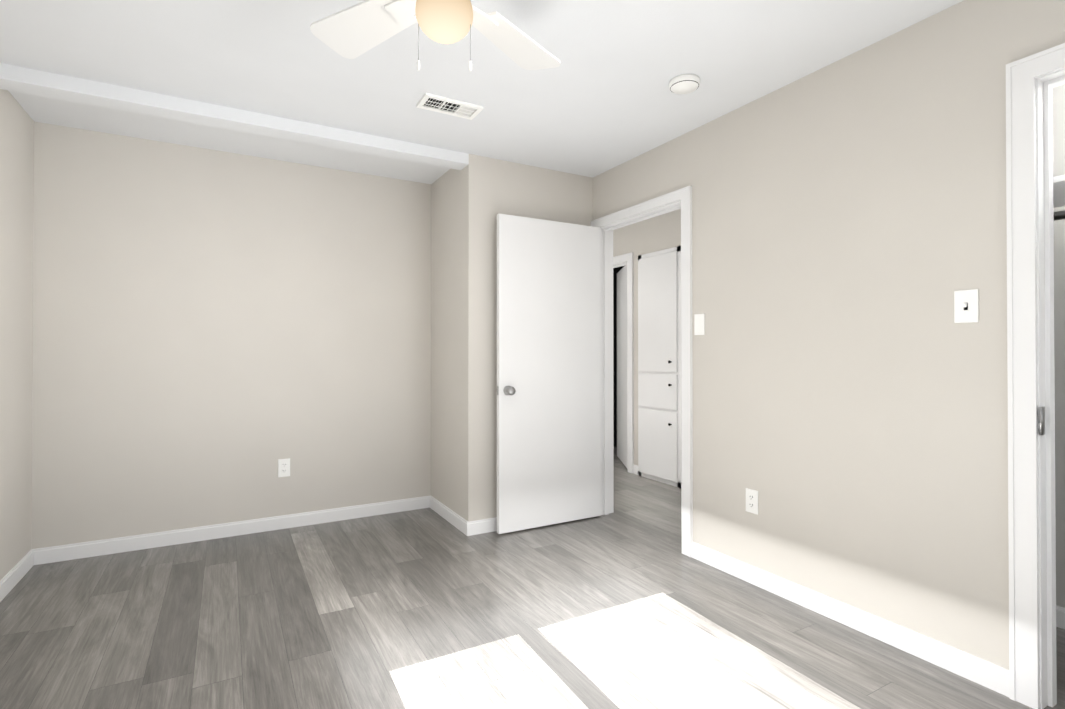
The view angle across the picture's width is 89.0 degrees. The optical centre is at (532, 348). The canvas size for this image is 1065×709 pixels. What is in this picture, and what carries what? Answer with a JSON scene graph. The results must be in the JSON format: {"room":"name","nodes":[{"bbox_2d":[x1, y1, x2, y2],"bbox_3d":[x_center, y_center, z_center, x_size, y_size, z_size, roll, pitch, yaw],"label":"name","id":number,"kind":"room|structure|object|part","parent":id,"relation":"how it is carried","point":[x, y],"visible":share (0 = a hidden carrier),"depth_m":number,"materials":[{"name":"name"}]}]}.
{"room":"empty bedroom","nodes":[
{"label":"empty bedroom","id":0,"kind":"room"},
{"bbox_2d":[0,63,468,169],"bbox_3d":[-1.415,-1.204,2.936,2.248,0.068,0.130,0,0,-29],"label":"header beam","id":1,"kind":"structure","parent":0,"point":[19,79],"depth_m":2.77,"materials":[{"name":"paint"}]},
{"bbox_2d":[0,0,963,183],"bbox_3d":[0.485,-1.288,2.929,5.790,0.100,6.140,0,0,-29],"label":"ceiling","id":2,"kind":"structure","parent":0,"point":[602,98],"depth_m":2.40,"materials":[{"name":"paint"}]},
{"bbox_2d":[310,0,560,70],"bbox_3d":[-0.252,-1.021,1.551,0.846,0.454,0.846,0,0,-11],"label":"ceiling fan","id":3,"kind":"object","parent":2,"relation":"hanging from","point":[356,30],"visible":1,"depth_m":1.72,"materials":[{"name":"white wood"}]},
{"bbox_3d":[-0.252,-0.959,1.550,0.164,0.151,0.164,0,0,-29],"label":"globe","id":4,"kind":"part","parent":3,"relation":"part of"},
{"bbox_2d":[416,93,483,119],"bbox_3d":[-0.420,-1.233,2.765,0.305,0.012,0.155,0,0,-29],"label":"ceiling vent","id":5,"kind":"object","parent":2,"relation":"in","point":[445,105],"visible":1,"depth_m":2.76,"materials":[{"name":"white plastic"}]},
{"bbox_2d":[669,74,699,93],"bbox_3d":[0.705,-1.220,2.515,0.140,0.040,0.140,0,0,-29],"label":"smoke detector","id":6,"kind":"object","parent":2,"relation":"attached to","point":[684,84],"visible":1,"depth_m":2.48,"materials":[{"name":"white plastic"}]},
{"bbox_2d":[0,446,1064,708],"bbox_3d":[0.485,1.222,2.912,5.790,0.100,6.140,0,0,-29],"label":"floor","id":7,"kind":"structure","parent":0,"point":[626,604],"depth_m":2.25,"materials":[{"name":"plastic"}]},
{"bbox_2d":[0,0,1064,669],"bbox_3d":[0.485,-0.033,2.920,5.790,2.410,6.140,0,0,-29],"label":"wall","id":8,"kind":"structure","parent":0,"point":[190,336],"depth_m":2.95,"materials":[{"name":"paint"}]},
{"bbox_2d":[0,549,35,601],"bbox_3d":[-1.594,1.116,0.961,0.013,0.085,4.545,0,0,-29],"label":"baseboard","id":9,"kind":"structure","parent":8,"relation":"attached to","point":[8,582],"depth_m":2.70,"materials":[{"name":"white wood"}]},
{"bbox_2d":[36,496,427,564],"bbox_3d":[-1.720,1.133,3.492,2.218,0.085,0.013,0,0,-29],"label":"baseboard","id":10,"kind":"structure","parent":8,"relation":"attached to","point":[66,552],"depth_m":3.36,"materials":[{"name":"white wood"}]},
{"bbox_2d":[278,458,289,476],"bbox_3d":[-1.626,0.780,3.551,0.072,0.117,0.007,0,0,-29],"label":"electrical outlet","id":11,"kind":"object","parent":8,"relation":"attached to","point":[283,467],"visible":1,"depth_m":3.55,"materials":[{"name":"white plastic"}]},
{"bbox_2d":[428,496,464,532],"bbox_3d":[-0.587,1.135,3.725,0.013,0.085,0.690,0,0,-29],"label":"baseboard","id":12,"kind":"structure","parent":8,"relation":"attached to","point":[449,515],"depth_m":3.72,"materials":[{"name":"white wood"}]},
{"bbox_2d":[464,517,496,535],"bbox_3d":[0.013,1.134,3.643,0.975,0.085,0.013,0,0,-29],"label":"baseboard","id":13,"kind":"structure","parent":8,"relation":"attached to","point":[476,527],"depth_m":3.44,"materials":[{"name":"white wood"}]},
{"bbox_2d":[496,214,600,533],"bbox_3d":[0.124,0.158,3.619,0.803,2.018,0.035,0,0,-29],"label":"door","id":14,"kind":"structure","parent":8,"relation":"in","point":[549,368],"depth_m":3.59,"materials":[{"name":"white wood"}]},
{"bbox_2d":[503,386,515,394],"bbox_3d":[-0.165,0.265,3.456,0.062,0.062,0.168,0,0,-29],"label":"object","id":15,"kind":"structure","parent":14,"relation":"attached to","point":[508,390],"depth_m":3.39,"materials":[{"name":"grey metal"}]},
{"bbox_2d":[617,265,627,468],"bbox_3d":[0.949,0.172,5.631,0.035,2.016,0.772,0,0,1],"label":"hall door","id":16,"kind":"structure","parent":8,"relation":"in","point":[622,364],"depth_m":5.61,"materials":[{"name":"white wood"}]},
{"bbox_2d":[613,252,633,472],"bbox_3d":[0.778,0.137,5.605,0.140,2.106,0.932,0,0,-29],"label":"door frame","id":17,"kind":"structure","parent":8,"relation":"attached to","point":[623,260],"depth_m":5.20,"materials":[{"name":"white wood"}]},
{"bbox_2d":[591,186,692,556],"bbox_3d":[0.719,0.129,3.512,0.160,2.093,0.964,0,0,-29],"label":"door frame","id":18,"kind":"structure","parent":8,"relation":"attached to","point":[681,198],"depth_m":3.31,"materials":[{"name":"white wood"}]},
{"bbox_2d":[638,246,680,487],"bbox_3d":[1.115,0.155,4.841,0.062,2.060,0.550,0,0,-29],"label":"linen cabinet","id":19,"kind":"object","parent":8,"relation":"attached to","point":[659,366],"visible":1,"depth_m":4.81,"materials":[{"name":"white wood"}]},
{"bbox_2d":[694,314,704,334],"bbox_3d":[0.928,-0.135,3.013,0.007,0.117,0.072,0,0,-29],"label":"light switch","id":20,"kind":"object","parent":8,"relation":"attached to","point":[699,324],"visible":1,"depth_m":3.01,"materials":[{"name":"white plastic"}]},
{"bbox_2d":[746,488,757,514],"bbox_3d":[1.095,0.762,2.709,0.007,0.117,0.072,0,0,-29],"label":"electrical outlet","id":21,"kind":"object","parent":8,"relation":"attached to","point":[751,501],"visible":1,"depth_m":2.70,"materials":[{"name":"white plastic"}]},
{"bbox_2d":[691,542,1008,696],"bbox_3d":[1.249,1.126,2.431,0.013,0.085,1.428,0,0,-29],"label":"baseboard","id":22,"kind":"structure","parent":8,"relation":"attached to","point":[987,674],"depth_m":2.20,"materials":[{"name":"white wood"}]},
{"bbox_2d":[954,289,978,322],"bbox_3d":[1.535,-0.150,1.923,0.020,0.117,0.072,0,0,-29],"label":"light switch","id":23,"kind":"object","parent":8,"relation":"attached to","point":[966,306],"visible":1,"depth_m":1.92,"materials":[{"name":"white plastic"}]},
{"bbox_2d":[1006,43,1064,708],"bbox_3d":[1.894,0.103,1.428,0.160,2.116,0.969,0,0,-29],"label":"door frame","id":24,"kind":"structure","parent":8,"relation":"attached to","point":[1033,81],"depth_m":1.77,"materials":[{"name":"white wood"}]},
{"bbox_2d":[1039,406,1044,434],"bbox_3d":[1.654,0.234,1.756,0.044,0.090,0.012,0,0,-29],"label":"strike plate","id":25,"kind":"object","parent":24,"relation":"attached to","point":[1041,420],"visible":0.98,"depth_m":1.74,"materials":[{"name":"metal"}]},
{"bbox_2d":[1053,175,1064,220],"bbox_3d":[2.114,-0.528,1.593,0.419,0.100,1.778,0,0,-29],"label":"closet shelf","id":26,"kind":"object","parent":8,"relation":"attached to","point":[1058,191],"depth_m":1.96,"materials":[{"name":"white wood"}]},
{"bbox_2d":[1056,605,1064,628],"bbox_3d":[2.482,1.121,1.789,0.013,0.085,1.780,0,0,-29],"label":"baseboard","id":27,"kind":"structure","parent":8,"relation":"attached to","point":[1060,611],"depth_m":2.27,"materials":[{"name":"white wood"}]}
]}

